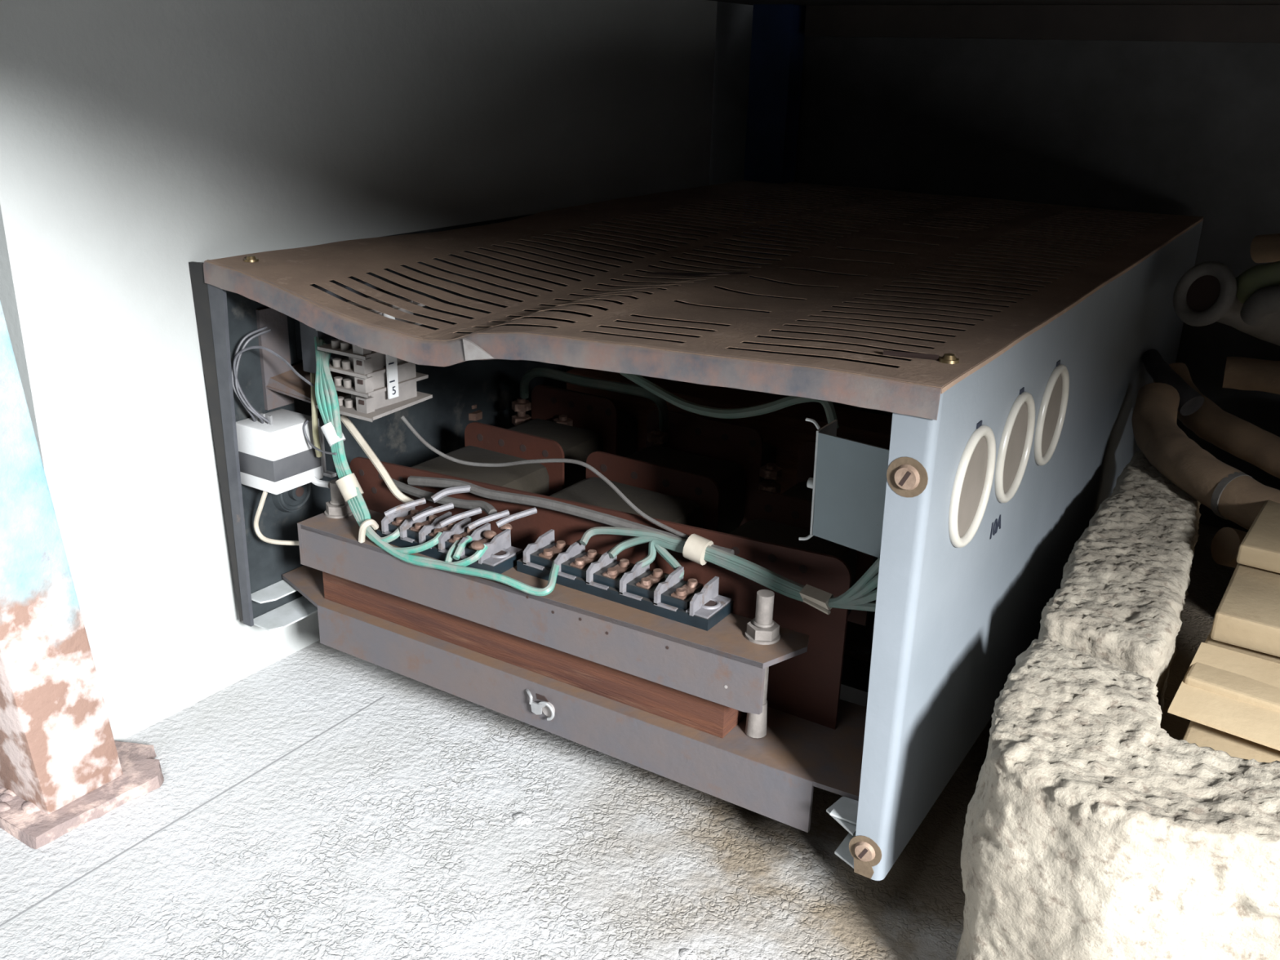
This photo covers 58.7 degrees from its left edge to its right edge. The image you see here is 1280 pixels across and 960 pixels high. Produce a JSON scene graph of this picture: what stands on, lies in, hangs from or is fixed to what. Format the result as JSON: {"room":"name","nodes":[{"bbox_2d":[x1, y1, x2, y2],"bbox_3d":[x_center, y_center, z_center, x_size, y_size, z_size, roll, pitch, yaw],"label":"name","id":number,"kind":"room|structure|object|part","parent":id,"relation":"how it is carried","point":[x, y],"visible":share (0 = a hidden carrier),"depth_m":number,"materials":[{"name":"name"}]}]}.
{"room":"electrical room","nodes":[
{"label":"electrical room","id":0,"kind":"room"},
{"bbox_2d":[0,0,717,742],"bbox_3d":[-0.204,-0.527,1.160,0.080,1.300,1.020,14,24,30],"label":"wall","id":1,"kind":"structure","parent":0,"point":[141,141],"depth_m":0.97,"materials":[{"name":"white paint"}]},
{"bbox_2d":[0,524,1235,959],"bbox_3d":[-0.028,0.364,0.711,3.400,0.050,2.500,14,24,30],"label":"floor","id":2,"kind":"structure","parent":0,"point":[392,833],"depth_m":0.85,"materials":[{"name":"paint"}]},
{"bbox_2d":[0,696,385,927],"bbox_3d":[-0.633,0.406,0.482,0.002,0.001,1.460,14,24,30],"label":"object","id":3,"kind":"structure","parent":2,"relation":"attached to","point":[381,698],"depth_m":0.88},
{"bbox_2d":[511,812,533,825],"bbox_3d":[-0.093,0.266,0.896,0.013,0.005,0.016,-10,23,-29],"label":"chip","id":4,"kind":"object","parent":2,"relation":"on","point":[523,819],"visible":1,"depth_m":0.89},
{"bbox_2d":[0,0,1279,848],"bbox_3d":[0.499,-0.038,0.793,1.863,0.675,1.355,14,24,30],"label":"metal frame","id":5,"kind":"object","parent":2,"relation":"on","point":[63,768],"visible":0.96,"depth_m":0.90,"materials":[{"name":"blue metal"}]},
{"bbox_3d":[-0.501,-0.059,0.812,0.154,0.634,0.100,14,24,30],"label":"leg","id":6,"kind":"part","parent":5,"relation":"part of","materials":[{"name":"blue paint"}]},
{"bbox_3d":[-0.480,0.237,0.933,0.168,0.011,0.128,14,24,30],"label":"foot plate","id":7,"kind":"part","parent":5,"relation":"part of","materials":[{"name":"metal"}]},
{"bbox_3d":[0.189,-0.367,1.709,0.062,0.640,0.043,14,24,30],"label":"leg","id":8,"kind":"part","parent":5,"relation":"part of","materials":[{"name":"blue paint"}]},
{"bbox_3d":[0.920,-0.472,1.182,1.625,0.040,0.030,14,24,30],"label":"rail","id":9,"kind":"part","parent":5,"relation":"part of","materials":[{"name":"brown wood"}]},
{"bbox_2d":[679,948,697,959],"bbox_3d":[0.033,0.319,0.765,0.013,0.004,0.010,14,24,30],"label":"chip","id":10,"kind":"object","parent":2,"relation":"on","point":[685,953],"visible":1,"depth_m":0.76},
{"bbox_2d":[188,180,1204,880],"bbox_3d":[0.155,-0.066,1.234,0.642,0.404,0.978,14,24,30],"label":"enclosure","id":11,"kind":"object","parent":2,"relation":"on","point":[1004,344],"visible":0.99,"depth_m":0.93,"materials":[{"name":"metal"}]},
{"bbox_2d":[235,408,336,494],"bbox_3d":[-0.313,-0.029,1.002,0.061,0.065,0.059,14,24,30],"label":"box","id":12,"kind":"object","parent":11,"relation":"attached to","point":[276,457],"visible":0.98,"depth_m":0.99,"materials":[{"name":"white plastic"}]},
{"bbox_2d":[231,326,267,422],"bbox_3d":[-0.332,-0.087,0.977,0.036,0.085,0.008,-18,28,-42],"label":"wire","id":13,"kind":"object","parent":12,"relation":"attached to","point":[250,334],"visible":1,"depth_m":0.97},
{"bbox_2d":[234,328,271,423],"bbox_3d":[-0.327,-0.086,0.973,0.036,0.082,0.012,-16,27,-40],"label":"wire","id":14,"kind":"object","parent":12,"relation":"attached to","point":[252,337],"visible":1,"depth_m":0.96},
{"bbox_2d":[232,346,314,423],"bbox_3d":[-0.311,-0.080,0.969,0.066,0.070,0.006,1,20,-3],"label":"wire","id":15,"kind":"object","parent":12,"relation":"attached to","point":[239,353],"visible":1,"depth_m":0.96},
{"bbox_2d":[253,490,298,545],"bbox_3d":[-0.322,0.031,1.003,0.043,0.057,0.010,5,21,10],"label":"cable","id":16,"kind":"object","parent":12,"relation":"attached to","point":[260,508],"visible":0.98,"depth_m":1.01,"materials":[{"name":"white plastic"}]},
{"bbox_2d":[302,419,337,454],"bbox_3d":[-0.273,-0.035,0.974,0.005,0.023,0.054,-17,27,-41],"label":"cable","id":17,"kind":"object","parent":12,"relation":"hanging from","point":[307,420],"visible":1,"depth_m":0.99,"materials":[{"name":"metal"}]},
{"bbox_2d":[311,475,330,488],"bbox_3d":[-0.285,0.001,1.011,0.024,0.010,0.007,12,23,25],"label":"cable","id":18,"kind":"object","parent":12,"relation":"attached to","point":[314,480],"visible":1,"depth_m":1.01,"materials":[{"name":"white plastic"}]},
{"bbox_2d":[271,482,311,512],"bbox_3d":[-0.320,0.010,1.057,0.012,0.045,0.045,14,24,30],"label":"socket","id":19,"kind":"object","parent":11,"relation":"attached to","point":[298,500],"depth_m":1.06,"materials":[{"name":"black plastic"}]},
{"bbox_3d":[-0.279,-0.089,1.022,0.077,0.032,0.085,14,24,30],"label":"shelf plate","id":20,"kind":"part","parent":11,"relation":"part of","materials":[{"name":"metal"}]},
{"bbox_2d":[315,297,432,422],"bbox_3d":[-0.224,-0.107,0.969,0.066,0.088,0.083,14,24,30],"label":"terminal","id":21,"kind":"object","parent":11,"relation":"hanging from","point":[379,384],"visible":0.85,"depth_m":0.95,"materials":[{"name":"grey plastic"}]},
{"bbox_3d":[-0.226,-0.116,0.972,0.056,0.003,0.077,14,24,30],"label":"plate","id":22,"kind":"part","parent":21,"relation":"part of","materials":[{"name":"grey plastic"}]},
{"bbox_3d":[-0.226,-0.131,0.966,0.056,0.003,0.077,14,24,30],"label":"plate","id":23,"kind":"part","parent":21,"relation":"part of","materials":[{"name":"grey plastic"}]},
{"bbox_3d":[-0.227,-0.101,0.977,0.056,0.003,0.077,14,24,30],"label":"plate","id":24,"kind":"part","parent":21,"relation":"part of","materials":[{"name":"grey plastic"}]},
{"bbox_3d":[-0.225,-0.067,0.984,0.066,0.003,0.083,14,24,30],"label":"plate","id":25,"kind":"part","parent":21,"relation":"part of","materials":[{"name":"grey plastic"}]},
{"bbox_3d":[-0.227,-0.086,0.983,0.056,0.003,0.077,14,24,30],"label":"plate","id":26,"kind":"part","parent":21,"relation":"part of","materials":[{"name":"grey plastic"}]},
{"bbox_3d":[-0.226,-0.145,0.961,0.056,0.003,0.077,14,24,30],"label":"plate","id":27,"kind":"part","parent":21,"relation":"part of","materials":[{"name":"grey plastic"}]},
{"bbox_2d":[310,336,559,595],"bbox_3d":[-0.181,-0.015,0.914,0.295,0.157,0.050,15,24,32],"label":"harness","id":28,"kind":"object","parent":11,"relation":"hanging from","point":[323,393],"visible":1,"depth_m":0.95,"materials":[{"name":"green plastic"}]},
{"bbox_3d":[-0.096,-0.159,1.378,0.002,0.331,0.969,14,24,30],"label":"panel","id":29,"kind":"part","parent":11,"relation":"part of","materials":[{"name":"brown metal"}]},
{"bbox_2d":[282,367,892,832],"bbox_3d":[0.024,0.047,1.076,0.610,0.178,0.488,14,24,30],"label":"transformer","id":30,"kind":"object","parent":11,"relation":"in","point":[747,711],"visible":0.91,"depth_m":0.92,"materials":[{"name":"metal"}]},
{"bbox_2d":[376,484,537,573],"bbox_3d":[-0.151,0.036,0.938,0.126,0.041,0.072,14,24,30],"label":"block","id":31,"kind":"object","parent":30,"relation":"on","point":[416,527],"visible":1,"depth_m":0.92,"materials":[{"name":"metal"}]},
{"bbox_2d":[340,414,413,503],"bbox_3d":[-0.227,-0.016,0.969,0.074,0.071,0.016,11,22,25],"label":"cable","id":32,"kind":"object","parent":31,"relation":"attached to","point":[346,421],"visible":0.94,"depth_m":0.96,"materials":[{"name":"white plastic"}]},
{"bbox_2d":[391,478,497,515],"bbox_3d":[-0.170,0.014,0.978,0.140,0.018,0.013,18,26,38],"label":"cable","id":33,"kind":"object","parent":31,"relation":"attached to","point":[486,507],"visible":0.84,"depth_m":0.97,"materials":[{"name":"grey plastic"}]},
{"bbox_2d":[407,475,733,554],"bbox_3d":[-0.067,0.027,0.922,0.318,0.021,0.010,14,23,29],"label":"cable","id":34,"kind":"object","parent":30,"relation":"on","point":[604,518],"visible":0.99,"depth_m":0.93,"materials":[{"name":"grey plastic"}]},
{"bbox_2d":[400,415,688,538],"bbox_3d":[-0.073,-0.006,0.915,0.283,0.054,0.024,12,23,26],"label":"cable","id":35,"kind":"object","parent":34,"relation":"on","point":[420,437],"visible":1,"depth_m":0.92,"materials":[{"name":"grey plastic"}]},
{"bbox_2d":[520,367,668,431],"bbox_3d":[-0.053,-0.085,1.140,0.196,0.052,0.045,14,24,30],"label":"cable","id":36,"kind":"object","parent":30,"relation":"on","point":[614,386],"visible":0.96,"depth_m":1.11,"materials":[{"name":"black plastic"}]},
{"bbox_2d":[516,528,733,631],"bbox_3d":[-0.014,0.073,0.870,0.174,0.026,0.039,14,24,30],"label":"block","id":37,"kind":"object","parent":30,"relation":"on","point":[690,602],"visible":1,"depth_m":0.86,"materials":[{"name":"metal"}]},
{"bbox_2d":[579,526,879,614],"bbox_3d":[0.066,0.050,0.817,0.264,0.078,0.040,17,26,36],"label":"harness","id":38,"kind":"object","parent":37,"relation":"attached to","point":[696,548],"visible":0.94,"depth_m":0.83,"materials":[{"name":"teal plastic"}]},
{"bbox_3d":[0.167,-0.237,1.169,0.620,0.032,0.973,14,24,30],"label":"lid","id":39,"kind":"part","parent":11,"relation":"part of","materials":[{"name":"brown metal"}]},
{"bbox_2d":[620,373,839,428],"bbox_3d":[0.062,-0.067,0.886,0.199,0.035,0.022,15,24,33],"label":"cable","id":40,"kind":"object","parent":11,"relation":"hanging from","point":[788,401],"visible":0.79,"depth_m":0.87,"materials":[{"name":"plastic"}]},
{"bbox_3d":[0.426,-0.229,1.607,0.620,0.330,0.002,14,24,30],"label":"panel","id":41,"kind":"part","parent":11,"relation":"part of","materials":[{"name":"brown metal"}]},
{"bbox_3d":[0.413,-0.032,1.073,0.026,0.330,0.973,14,24,30],"label":"panel","id":42,"kind":"part","parent":11,"relation":"part of","materials":[{"name":"blue paint"}]},
{"bbox_2d":[1153,362,1279,478],"bbox_3d":[0.594,-0.061,1.154,0.050,0.077,0.208,-5,21,-18],"label":"pipe","id":43,"kind":"object","parent":11,"relation":"attached to","point":[1233,434],"visible":0.69,"depth_m":1.12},
{"bbox_2d":[1142,349,1204,415],"bbox_3d":[0.548,-0.101,1.181,0.028,0.050,0.094,-2,21,-11],"label":"hose","id":44,"kind":"object","parent":43,"relation":"on","point":[1190,401],"visible":0.84,"depth_m":1.16,"materials":[{"name":"black rubber"}]},
{"bbox_2d":[1173,261,1279,346],"bbox_3d":[0.609,-0.166,1.115,0.186,0.101,0.063,-6,22,-20],"label":"pipe","id":45,"kind":"object","parent":11,"relation":"attached to","point":[1205,295],"visible":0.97,"depth_m":1.08,"materials":[{"name":"grey plastic"}]},
{"bbox_2d":[1222,356,1279,394],"bbox_3d":[0.588,-0.097,1.066,0.036,0.036,0.086,-16,27,-39],"label":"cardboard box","id":46,"kind":"object","parent":45,"relation":"attached to","point":[1241,373],"visible":1,"depth_m":1.07,"materials":[{"name":"brown cardboard"}]},
{"bbox_2d":[1235,261,1279,303],"bbox_3d":[0.580,-0.183,1.047,0.033,0.052,0.078,-6,22,-19],"label":"tube","id":47,"kind":"object","parent":45,"relation":"attached to","point":[1256,277],"visible":0.74,"depth_m":1.04,"materials":[{"name":"green rubber"}]},
{"bbox_2d":[1240,285,1279,326],"bbox_3d":[0.574,-0.160,1.034,0.031,0.050,0.068,-2,21,-11],"label":"tube","id":48,"kind":"object","parent":45,"relation":"attached to","point":[1256,309],"visible":1,"depth_m":1.03,"materials":[{"name":"grey rubber"}]},
{"bbox_2d":[1249,233,1279,262],"bbox_3d":[0.609,-0.220,1.079,0.026,0.036,0.053,-11,24,-31],"label":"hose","id":49,"kind":"object","parent":45,"relation":"attached to","point":[1265,248],"visible":1,"depth_m":1.08,"materials":[{"name":"brown rubber"}]},
{"bbox_2d":[955,636,1279,959],"bbox_3d":[0.400,0.267,0.628,0.445,0.212,0.184,14,24,30],"label":"concrete block","id":50,"kind":"object","parent":2,"relation":"on","point":[1092,831],"visible":1,"depth_m":0.62,"materials":[{"name":"grey concrete"}]},
{"bbox_2d":[1038,450,1200,711],"bbox_3d":[0.410,0.135,0.976,0.093,0.218,0.443,12,23,26],"label":"concrete block","id":51,"kind":"object","parent":2,"relation":"on","point":[1120,599],"visible":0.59,"depth_m":0.84,"materials":[{"name":"grey concrete"}]},
{"bbox_2d":[1182,720,1279,762],"bbox_3d":[0.498,0.245,0.758,0.260,0.168,0.277,14,24,30],"label":"cardboard box","id":52,"kind":"object","parent":2,"relation":"on","point":[1202,735],"visible":0.03,"depth_m":0.72,"materials":[{"name":"beige cardboard"}]},
{"bbox_2d":[1167,631,1279,751],"bbox_3d":[0.513,0.143,0.750,0.260,0.027,0.249,15,24,33],"label":"cardboard box","id":53,"kind":"object","parent":52,"relation":"on","point":[1234,690],"visible":0.56,"depth_m":0.74,"materials":[{"name":"beige cardboard"}]},
{"bbox_2d":[1210,562,1279,657],"bbox_3d":[0.559,0.103,0.794,0.269,0.022,0.193,14,24,30],"label":"cardboard box","id":54,"kind":"object","parent":53,"relation":"on","point":[1247,615],"visible":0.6,"depth_m":0.79,"materials":[{"name":"beige cardboard"}]},
{"bbox_2d":[1210,527,1247,568],"bbox_3d":[0.517,0.060,0.945,0.077,0.038,0.042,7,21,14],"label":"hose","id":55,"kind":"object","parent":54,"relation":"on","point":[1225,544],"visible":0.4,"depth_m":0.94,"materials":[{"name":"brown rubber"}]},
{"bbox_2d":[1235,500,1279,573],"bbox_3d":[0.593,0.067,0.832,0.262,0.018,0.130,16,24,33],"label":"cardboard box","id":56,"kind":"object","parent":54,"relation":"on","point":[1260,548],"visible":1,"depth_m":0.86,"materials":[{"name":"beige cardboard"}]},
{"bbox_2d":[1132,382,1279,529],"bbox_3d":[0.514,-0.022,1.038,0.075,0.074,0.274,0,20,-5],"label":"pipe","id":57,"kind":"object","parent":56,"relation":"on","point":[1233,495],"visible":0.93,"depth_m":1.01,"materials":[{"name":"beige plastic"}]},
{"bbox_2d":[708,1,1279,532],"bbox_3d":[0.638,-0.603,1.429,3.400,1.300,0.100,14,24,30],"label":"wall","id":58,"kind":"structure","parent":0,"point":[1180,128],"depth_m":1.48,"materials":[{"name":"grey paint"}]}
]}

